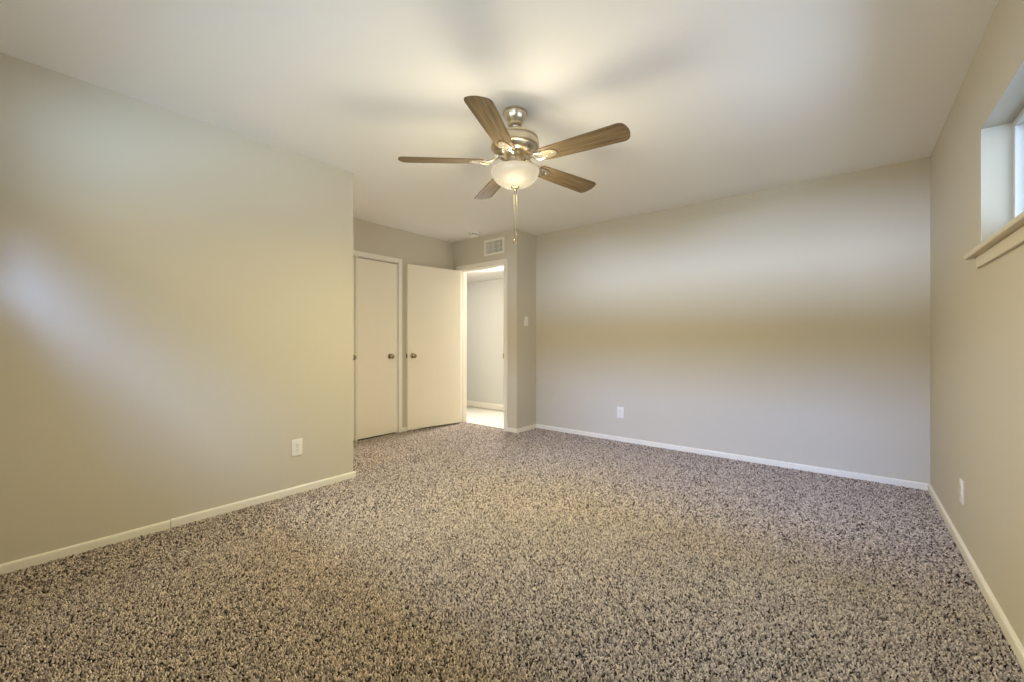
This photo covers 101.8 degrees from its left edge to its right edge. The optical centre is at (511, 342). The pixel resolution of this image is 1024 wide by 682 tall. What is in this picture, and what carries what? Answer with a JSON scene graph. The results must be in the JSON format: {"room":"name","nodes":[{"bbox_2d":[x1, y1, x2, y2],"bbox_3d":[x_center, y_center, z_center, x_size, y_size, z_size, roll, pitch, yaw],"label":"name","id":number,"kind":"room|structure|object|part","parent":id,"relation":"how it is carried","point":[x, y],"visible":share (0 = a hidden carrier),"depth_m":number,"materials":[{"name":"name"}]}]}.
{"room":"empty bedroom","nodes":[
{"label":"empty bedroom","id":0,"kind":"room"},
{"bbox_2d":[0,53,352,563],"bbox_3d":[-1.996,-0.135,2.538,0.120,2.445,2.148,0,0,39],"label":"wall","id":1,"kind":"structure","parent":0,"point":[176,289],"depth_m":2.37,"materials":[{"name":"beige paint"}]},
{"bbox_2d":[0,471,355,574],"bbox_3d":[-1.889,1.062,2.564,0.014,0.053,2.002,0,0,39],"label":"baseboard","id":2,"kind":"structure","parent":1,"relation":"attached to","point":[38,559],"depth_m":2.39,"materials":[{"name":"white paint"}]},
{"bbox_2d":[291,438,301,456],"bbox_3d":[-1.546,0.756,2.991,0.009,0.120,0.076,0,0,39],"label":"power outlet","id":3,"kind":"object","parent":1,"relation":"attached to","point":[296,445],"visible":1,"depth_m":2.99,"materials":[{"name":"white plastic"}]},
{"bbox_2d":[353,218,452,427],"bbox_3d":[-1.517,-0.135,4.892,0.120,2.445,2.110,0,0,39],"label":"wall","id":4,"kind":"structure","parent":0,"point":[368,237],"depth_m":5.04,"materials":[{"name":"beige paint"}]},
{"bbox_2d":[353,257,356,439],"bbox_3d":[-1.899,0.069,4.303,0.102,2.004,0.597,0,0,39],"label":"door","id":5,"kind":"structure","parent":4,"relation":"in","point":[354,356],"depth_m":4.54,"materials":[{"name":"beige paint"}]},
{"bbox_2d":[357,258,396,439],"bbox_3d":[-1.523,0.069,4.767,0.102,2.004,0.520,0,0,39],"label":"door","id":6,"kind":"structure","parent":4,"relation":"in","point":[376,280],"depth_m":4.75,"materials":[{"name":"beige paint"}]},
{"bbox_3d":[-1.412,0.165,4.876,0.067,0.064,0.064,0,0,39],"label":"handle","id":7,"kind":"part","parent":6,"relation":"part of","materials":[{"name":"gold metal"}]},
{"bbox_2d":[353,250,401,441],"bbox_3d":[-1.774,0.043,4.565,0.134,2.090,1.267,0,0,39],"label":"trim","id":8,"kind":"structure","parent":4,"relation":"attached to","point":[357,254],"depth_m":4.98,"materials":[{"name":"white paint"}]},
{"bbox_2d":[402,427,420,431],"bbox_3d":[-1.064,1.062,5.343,0.014,0.051,0.838,0,0,39],"label":"baseboard","id":9,"kind":"structure","parent":4,"relation":"attached to","point":[405,428],"depth_m":5.05,"materials":[{"name":"white paint"}]},
{"bbox_2d":[406,264,459,429],"bbox_3d":[-0.989,0.056,5.310,0.778,2.018,0.174,0,0,-40],"label":"door","id":10,"kind":"structure","parent":4,"relation":"in","point":[432,293],"depth_m":5.27,"materials":[{"name":"beige paint"}]},
{"bbox_2d":[467,278,503,404],"bbox_3d":[-0.738,-0.135,7.192,3.791,2.445,0.120,0,0,39],"label":"wall","id":11,"kind":"structure","parent":0,"point":[485,299],"depth_m":6.87,"materials":[{"name":"grey paint"}]},
{"bbox_2d":[467,400,503,410],"bbox_3d":[-0.742,1.043,7.109,3.691,0.090,0.014,0,0,39],"label":"baseboard","id":12,"kind":"structure","parent":11,"relation":"attached to","point":[469,403],"depth_m":6.84,"materials":[{"name":"white paint"}]},
{"bbox_2d":[467,267,503,282],"bbox_3d":[-1.066,-1.077,6.709,3.691,0.120,1.042,0,0,39],"label":"ceiling","id":13,"kind":"structure","parent":0,"point":[494,273],"depth_m":6.33,"materials":[{"name":"grey paint"}]},
{"bbox_2d":[453,229,522,428],"bbox_3d":[-0.647,-0.135,5.622,1.911,2.445,0.120,0,0,39],"label":"wall","id":14,"kind":"structure","parent":0,"point":[470,251],"depth_m":5.02,"materials":[{"name":"beige paint"}]},
{"bbox_2d":[456,258,507,430],"bbox_3d":[-0.362,0.033,5.389,0.897,2.110,0.150,0,0,39],"label":"trim","id":15,"kind":"structure","parent":14,"relation":"attached to","point":[503,262],"depth_m":5.59,"materials":[{"name":"white paint"}]},
{"bbox_2d":[484,237,504,255],"bbox_3d":[-0.223,-1.195,5.194,0.335,0.196,0.010,0,0,39],"label":"air vent","id":16,"kind":"object","parent":14,"relation":"in","point":[497,246],"visible":1,"depth_m":5.19,"materials":[{"name":"white metal"}]},
{"bbox_2d":[507,427,517,433],"bbox_3d":[0.005,1.062,5.006,0.149,0.053,0.014,0,0,39],"label":"baseboard","id":17,"kind":"structure","parent":14,"relation":"attached to","point":[508,428],"depth_m":5.00,"materials":[{"name":"white paint"}]},
{"bbox_2d":[0,0,997,242],"bbox_3d":[-0.425,-1.417,2.952,5.620,0.120,4.770,0,0,39],"label":"ceiling","id":18,"kind":"structure","parent":0,"point":[716,99],"depth_m":2.13,"materials":[{"name":"white paint"}]},
{"bbox_2d":[469,231,478,237],"bbox_3d":[-0.471,-1.328,5.146,0.120,0.058,0.120,0,0,39],"label":"smoke detector","id":19,"kind":"object","parent":18,"relation":"attached to","point":[473,234],"visible":1,"depth_m":5.11,"materials":[{"name":"white plastic"}]},
{"bbox_2d":[398,96,629,243],"bbox_3d":[0.058,-0.969,2.437,1.277,0.776,1.294,0,0,39],"label":"ceiling fan","id":20,"kind":"object","parent":18,"relation":"hanging from","point":[514,144],"visible":1,"depth_m":2.34,"materials":[{"name":"brown wood"}]},
{"bbox_3d":[-0.408,-1.060,2.424,0.503,0.006,0.138,0,12,-3],"label":"blade","id":21,"kind":"part","parent":20,"relation":"part of","materials":[{"name":"brown wood"}]},
{"bbox_3d":[-0.134,-1.060,2.844,0.138,0.006,0.503,-13,5,-20],"label":"blade","id":22,"kind":"part","parent":20,"relation":"part of","materials":[{"name":"brown wood"}]},
{"bbox_3d":[-0.093,-1.060,2.034,0.138,0.006,0.503,12,3,15],"label":"blade","id":23,"kind":"part","parent":20,"relation":"part of","materials":[{"name":"brown wood"}]},
{"bbox_3d":[0.018,-0.960,2.446,0.288,0.094,0.288,0,0,39],"label":"lamp shade","id":24,"kind":"part","parent":20,"relation":"part of","materials":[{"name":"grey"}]},
{"bbox_3d":[0.027,-0.764,2.446,0.003,0.269,0.003,0,0,39],"label":"pull chain","id":25,"kind":"part","parent":20,"relation":"part of","materials":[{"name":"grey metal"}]},
{"bbox_3d":[0.350,-1.060,2.714,0.503,0.006,0.138,0,-12,-39],"label":"blade","id":26,"kind":"part","parent":20,"relation":"part of","materials":[{"name":"brown wood"}]},
{"bbox_3d":[0.376,-1.060,2.213,0.503,0.006,0.138,0,-12,33],"label":"blade","id":27,"kind":"part","parent":20,"relation":"part of","materials":[{"name":"brown wood"}]},
{"bbox_2d":[0,406,1023,681],"bbox_3d":[-0.959,1.153,3.881,7.620,0.129,5.540,0,0,39],"label":"floor","id":28,"kind":"structure","parent":0,"point":[280,677],"depth_m":1.66,"materials":[{"name":"brown carpet"}]},
{"bbox_2d":[0,422,1023,681],"bbox_3d":[-0.167,1.082,2.769,4.657,0.012,4.473,0,0,39],"label":"carpet","id":29,"kind":"structure","parent":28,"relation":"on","point":[401,450],"depth_m":1.87,"materials":[{"name":"beige carpet"}]},
{"bbox_2d":[523,231,535,426],"bbox_3d":[0.452,-0.135,5.555,0.120,2.445,1.162,0,0,39],"label":"wall","id":30,"kind":"structure","parent":0,"point":[529,240],"depth_m":5.17,"materials":[{"name":"beige paint"}]},
{"bbox_2d":[524,317,527,325],"bbox_3d":[0.180,-0.259,5.110,0.019,0.115,0.070,0,0,39],"label":"light switch","id":31,"kind":"object","parent":30,"relation":"attached to","point":[525,318],"visible":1,"depth_m":5.10,"materials":[{"name":"white plastic"}]},
{"bbox_2d":[518,424,535,432],"bbox_3d":[0.185,1.062,5.121,0.014,0.053,0.391,0,0,39],"label":"baseboard","id":32,"kind":"structure","parent":30,"relation":"attached to","point":[530,427],"depth_m":5.10,"materials":[{"name":"white paint"}]},
{"bbox_2d":[536,157,929,483],"bbox_3d":[1.781,-0.135,4.155,3.708,2.445,0.120,0,0,39],"label":"wall","id":33,"kind":"structure","parent":0,"point":[788,323],"depth_m":3.73,"materials":[{"name":"beige paint"}]},
{"bbox_2d":[617,407,623,417],"bbox_3d":[1.186,0.768,4.555,0.076,0.120,0.009,0,0,39],"label":"power outlet","id":34,"kind":"object","parent":33,"relation":"attached to","point":[620,410],"visible":1,"depth_m":4.55,"materials":[{"name":"white plastic"}]},
{"bbox_2d":[536,424,927,490],"bbox_3d":[1.677,1.062,4.154,3.520,0.053,0.014,0,0,39],"label":"baseboard","id":35,"kind":"structure","parent":33,"relation":"attached to","point":[912,484],"depth_m":3.72,"materials":[{"name":"white paint"}]},
{"bbox_2d":[930,0,1023,646],"bbox_3d":[1.656,-0.135,1.186,0.160,2.445,4.649,0,0,39],"label":"wall","id":36,"kind":"structure","parent":0,"point":[977,314],"depth_m":1.90,"materials":[{"name":"beige paint"}]},
{"bbox_2d":[960,478,963,504],"bbox_3d":[2.349,0.778,2.174,0.009,0.120,0.076,0,0,39],"label":"power outlet","id":37,"kind":"object","parent":36,"relation":"attached to","point":[961,480],"visible":1,"depth_m":2.16,"materials":[{"name":"white plastic"}]},
{"bbox_2d":[928,484,1023,672],"bbox_3d":[1.639,1.062,1.303,0.014,0.053,4.489,0,0,39],"label":"baseboard","id":38,"kind":"structure","parent":36,"relation":"attached to","point":[1009,633],"depth_m":1.78,"materials":[{"name":"white paint"}]},
{"bbox_2d":[964,211,1023,267],"bbox_3d":[1.553,-0.372,1.144,0.133,0.074,1.993,0,0,39],"label":"trim","id":39,"kind":"structure","parent":36,"relation":"attached to","point":[1010,236],"depth_m":1.55,"materials":[{"name":"beige paint"}]},
{"bbox_2d":[981,60,1023,242],"bbox_3d":[1.567,-0.681,1.129,0.094,0.553,1.828,0,0,39],"label":"window frame","id":40,"kind":"structure","parent":36,"relation":"attached to","point":[997,130],"depth_m":1.83,"materials":[{"name":"beige paint"}]},
{"bbox_2d":[1013,108,1023,218],"bbox_3d":[1.628,-0.681,1.079,0.065,0.553,1.828,0,0,39],"label":"window","id":41,"kind":"structure","parent":36,"relation":"in","point":[1018,124],"depth_m":1.78,"materials":[{"name":"glass"}]}
]}

